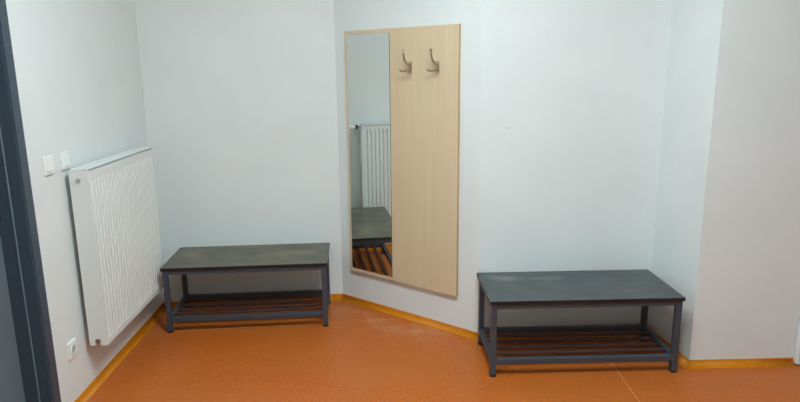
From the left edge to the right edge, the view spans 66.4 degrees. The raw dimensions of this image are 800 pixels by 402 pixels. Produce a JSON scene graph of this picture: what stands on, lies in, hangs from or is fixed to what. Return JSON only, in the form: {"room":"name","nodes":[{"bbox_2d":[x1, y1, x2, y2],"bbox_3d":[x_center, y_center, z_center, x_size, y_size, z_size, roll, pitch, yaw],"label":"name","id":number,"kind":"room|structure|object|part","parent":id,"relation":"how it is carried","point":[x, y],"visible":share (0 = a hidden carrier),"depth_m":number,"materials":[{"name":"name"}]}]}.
{"room":"changing room","nodes":[
{"label":"changing room","id":0,"kind":"room"},
{"bbox_2d":[6,0,162,401],"bbox_3d":[-1.588,-0.110,0.838,0.220,3.000,6.529,-1,12,-2],"label":"wall","id":1,"kind":"structure","parent":0,"point":[77,62],"depth_m":2.91,"materials":[{"name":"white paint"}]},
{"bbox_2d":[0,0,60,401],"bbox_3d":[-1.619,0.098,2.066,0.212,2.083,1.026,-1,12,-2],"label":"door","id":2,"kind":"structure","parent":1,"relation":"in","point":[28,369],"depth_m":2.55,"materials":[{"name":"grey metal"}]},
{"bbox_2d":[42,155,54,175],"bbox_3d":[-1.550,-0.157,2.699,0.015,0.082,0.077,-1,12,-2],"label":"light switch","id":3,"kind":"object","parent":1,"relation":"attached to","point":[48,164],"visible":1,"depth_m":2.69,"materials":[{"name":"white plastic"}]},
{"bbox_2d":[59,151,70,169],"bbox_3d":[-1.557,-0.188,2.844,0.015,0.082,0.077,-1,12,-2],"label":"light switch","id":4,"kind":"object","parent":1,"relation":"attached to","point":[64,156],"visible":1,"depth_m":2.83,"materials":[{"name":"white plastic"}]},
{"bbox_2d":[67,338,77,360],"bbox_3d":[-1.537,0.697,2.877,0.022,0.082,0.077,-1,12,-2],"label":"wall socket","id":5,"kind":"object","parent":1,"relation":"attached to","point":[72,351],"visible":1,"depth_m":2.87,"materials":[{"name":"white plastic"}]},
{"bbox_2d":[68,147,163,345],"bbox_3d":[-1.520,0.185,3.373,0.121,0.874,0.965,-1,12,-2],"label":"radiator","id":6,"kind":"object","parent":1,"relation":"attached to","point":[114,197],"visible":1,"depth_m":3.13,"materials":[{"name":"white metal"}]},
{"bbox_3d":[-1.483,0.283,2.913,0.088,0.872,0.004,-1,12,-2],"label":"panel","id":7,"kind":"part","parent":6,"relation":"part of","materials":[{"name":"white metal"}]},
{"bbox_2d":[68,147,150,170],"bbox_3d":[-1.511,-0.231,3.240,0.083,0.006,0.860,-1,12,-2],"label":"grille","id":8,"kind":"object","parent":6,"relation":"attached to","point":[133,153],"depth_m":3.18,"materials":[{"name":"white metal"}]},
{"bbox_3d":[-1.536,0.199,3.330,0.016,0.860,0.852,-1,12,-2],"label":"panel","id":9,"kind":"part","parent":6,"relation":"part of","materials":[{"name":"white metal"}]},
{"bbox_2d":[74,302,164,401],"bbox_3d":[-1.554,0.848,3.458,0.030,0.036,1.396,-1,12,-2],"label":"baseboard","id":10,"kind":"structure","parent":1,"relation":"attached to","point":[111,366],"depth_m":3.38,"materials":[{"name":"orange wood"}]},
{"bbox_2d":[134,0,342,301],"bbox_3d":[-1.085,-0.788,3.995,1.506,3.000,0.220,-2,12,-6],"label":"wall","id":11,"kind":"structure","parent":0,"point":[240,96],"depth_m":3.96,"materials":[{"name":"white paint"}]},
{"bbox_2d":[164,294,342,307],"bbox_3d":[-0.997,0.686,4.188,1.210,0.036,0.030,-2,12,-6],"label":"baseboard","id":12,"kind":"structure","parent":11,"relation":"attached to","point":[332,296],"depth_m":4.20,"materials":[{"name":"orange wood"}]},
{"bbox_2d":[334,0,482,331],"bbox_3d":[0.045,-0.747,3.741,1.173,3.000,0.220,9,15,37],"label":"wall","id":13,"kind":"structure","parent":0,"point":[460,311],"depth_m":3.60,"materials":[{"name":"white paint"}]},
{"bbox_2d":[344,24,460,296],"bbox_3d":[-0.027,-0.241,3.701,0.850,1.562,0.099,9,15,37],"label":"panel","id":14,"kind":"object","parent":13,"relation":"attached to","point":[402,84],"visible":1,"depth_m":3.69,"materials":[{"name":"brown wood"}]},
{"bbox_2d":[346,32,391,276],"bbox_3d":[-0.191,-0.275,3.861,0.342,1.512,0.006,9,15,37],"label":"mirror","id":15,"kind":"object","parent":14,"relation":"attached to","point":[368,55],"depth_m":3.85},
{"bbox_2d":[342,294,476,339],"bbox_3d":[0.024,0.731,3.923,1.095,0.036,0.030,9,15,37],"label":"baseboard","id":16,"kind":"structure","parent":13,"relation":"attached to","point":[385,309],"depth_m":3.88,"materials":[{"name":"orange wood"}]},
{"bbox_2d":[87,300,799,401],"bbox_3d":[0.843,1.373,1.237,5.329,0.121,6.683,-1,12,0],"label":"floor","id":17,"kind":"structure","parent":0,"point":[363,354],"depth_m":3.21,"materials":[{"name":"orange"}]},
{"bbox_2d":[160,243,330,332],"bbox_3d":[-0.951,0.545,3.933,0.990,0.415,0.453,-2,12,-4],"label":"bench","id":18,"kind":"object","parent":17,"relation":"on","point":[305,256],"visible":1,"depth_m":3.84,"materials":[{"name":"black"}]},
{"bbox_3d":[-1.405,0.605,3.701,0.030,0.388,0.030,-2,12,-4],"label":"leg","id":19,"kind":"part","parent":18,"relation":"part of","materials":[{"name":"grey metal"}]},
{"bbox_3d":[-1.418,0.684,3.911,0.029,0.030,0.349,-2,12,-4],"label":"shelf rail","id":20,"kind":"part","parent":18,"relation":"part of","materials":[{"name":"grey metal"}]},
{"bbox_3d":[-1.435,0.527,4.071,0.030,0.388,0.030,-2,12,-4],"label":"leg","id":21,"kind":"part","parent":18,"relation":"part of","materials":[{"name":"grey metal"}]},
{"bbox_3d":[-0.937,0.416,3.698,0.914,0.026,0.030,-2,12,-4],"label":"apron rail","id":22,"kind":"part","parent":18,"relation":"part of","materials":[{"name":"grey metal"}]},
{"bbox_3d":[-0.934,0.711,3.761,0.914,0.030,0.029,-2,12,-4],"label":"shelf rail","id":23,"kind":"part","parent":18,"relation":"part of","materials":[{"name":"grey metal"}]},
{"bbox_3d":[-0.963,0.633,4.130,0.914,0.030,0.029,-2,12,-4],"label":"shelf rail","id":24,"kind":"part","parent":18,"relation":"part of","materials":[{"name":"grey metal"}]},
{"bbox_3d":[-0.464,0.580,3.770,0.030,0.388,0.030,-2,12,-4],"label":"leg","id":25,"kind":"part","parent":18,"relation":"part of","materials":[{"name":"grey metal"}]},
{"bbox_3d":[-0.494,0.502,4.139,0.030,0.388,0.030,-2,12,-4],"label":"leg","id":26,"kind":"part","parent":18,"relation":"part of","materials":[{"name":"grey metal"}]},
{"bbox_3d":[-0.478,0.659,3.980,0.029,0.030,0.349,-2,12,-4],"label":"shelf rail","id":27,"kind":"part","parent":18,"relation":"part of","materials":[{"name":"grey metal"}]},
{"bbox_2d":[477,269,685,376],"bbox_3d":[0.943,0.652,3.334,0.990,0.415,0.453,-1,12,-1],"label":"bench","id":28,"kind":"object","parent":17,"relation":"on","point":[643,288],"visible":1,"depth_m":3.24,"materials":[{"name":"black metal"}]},
{"bbox_3d":[0.466,0.628,3.495,0.030,0.388,0.030,-1,12,-1],"label":"leg","id":29,"kind":"part","parent":28,"relation":"part of","materials":[{"name":"grey metal"}]},
{"bbox_3d":[0.473,0.786,3.335,0.029,0.030,0.349,-1,12,-1],"label":"shelf rail","id":30,"kind":"part","parent":28,"relation":"part of","materials":[{"name":"grey metal"}]},
{"bbox_3d":[0.476,0.707,3.124,0.030,0.388,0.030,-1,12,-1],"label":"leg","id":31,"kind":"part","parent":28,"relation":"part of","materials":[{"name":"grey metal"}]},
{"bbox_3d":[0.939,0.739,3.531,0.914,0.030,0.029,-1,12,-1],"label":"shelf rail","id":32,"kind":"part","parent":28,"relation":"part of","materials":[{"name":"grey metal"}]},
{"bbox_3d":[0.950,0.818,3.162,0.914,0.030,0.029,-1,12,-1],"label":"shelf rail","id":33,"kind":"part","parent":28,"relation":"part of","materials":[{"name":"grey metal"}]},
{"bbox_3d":[0.946,0.522,3.099,0.914,0.026,0.030,-1,12,-1],"label":"apron rail","id":34,"kind":"part","parent":28,"relation":"part of","materials":[{"name":"grey metal"}]},
{"bbox_3d":[1.409,0.613,3.519,0.030,0.388,0.030,-1,12,-1],"label":"leg","id":35,"kind":"part","parent":28,"relation":"part of","materials":[{"name":"grey metal"}]},
{"bbox_3d":[1.415,0.771,3.358,0.029,0.030,0.349,-1,12,-1],"label":"shelf rail","id":36,"kind":"part","parent":28,"relation":"part of","materials":[{"name":"grey metal"}]},
{"bbox_3d":[1.420,0.692,3.148,0.030,0.388,0.030,-1,12,-1],"label":"leg","id":37,"kind":"part","parent":28,"relation":"part of","materials":[{"name":"grey metal"}]},
{"bbox_2d":[477,0,672,331],"bbox_3d":[1.053,-0.696,3.451,1.248,3.000,0.221,-1,12,-4],"label":"wall","id":38,"kind":"structure","parent":0,"point":[573,91],"depth_m":3.41,"materials":[{"name":"white paint"}]},
{"bbox_2d":[476,331,629,339],"bbox_3d":[0.966,0.783,3.631,1.046,0.036,0.030,-1,12,-4],"label":"baseboard","id":39,"kind":"structure","parent":38,"relation":"attached to","point":[594,331],"depth_m":3.62,"materials":[{"name":"orange wood"}]},
{"bbox_2d":[647,0,723,358],"bbox_3d":[1.592,-0.663,3.267,0.220,3.000,0.666,-2,12,-6],"label":"wall","id":40,"kind":"structure","parent":0,"point":[695,29],"depth_m":3.22,"materials":[{"name":"white paint"}]},
{"bbox_2d":[647,326,688,368],"bbox_3d":[1.496,0.817,3.446,0.030,0.036,0.480,-2,12,-6],"label":"baseboard","id":41,"kind":"structure","parent":40,"relation":"attached to","point":[682,359],"depth_m":3.30,"materials":[{"name":"orange wood"}]},
{"bbox_2d":[689,0,799,359],"bbox_3d":[2.501,-0.630,3.066,1.976,3.000,0.221,-1,12,-2],"label":"wall","id":42,"kind":"structure","parent":0,"point":[747,306],"depth_m":3.06,"materials":[{"name":"white paint"}]},
{"bbox_2d":[687,357,794,368],"bbox_3d":[1.798,0.859,3.234,0.585,0.036,0.030,-1,12,-2],"label":"baseboard","id":43,"kind":"structure","parent":42,"relation":"attached to","point":[753,362],"depth_m":3.24,"materials":[{"name":"orange wood"}]},
{"bbox_2d":[793,309,799,364],"bbox_3d":[2.530,-0.145,3.139,0.896,2.020,0.243,-1,12,-2],"label":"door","id":44,"kind":"structure","parent":42,"relation":"in","point":[796,357],"depth_m":3.22,"materials":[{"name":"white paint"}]}
]}

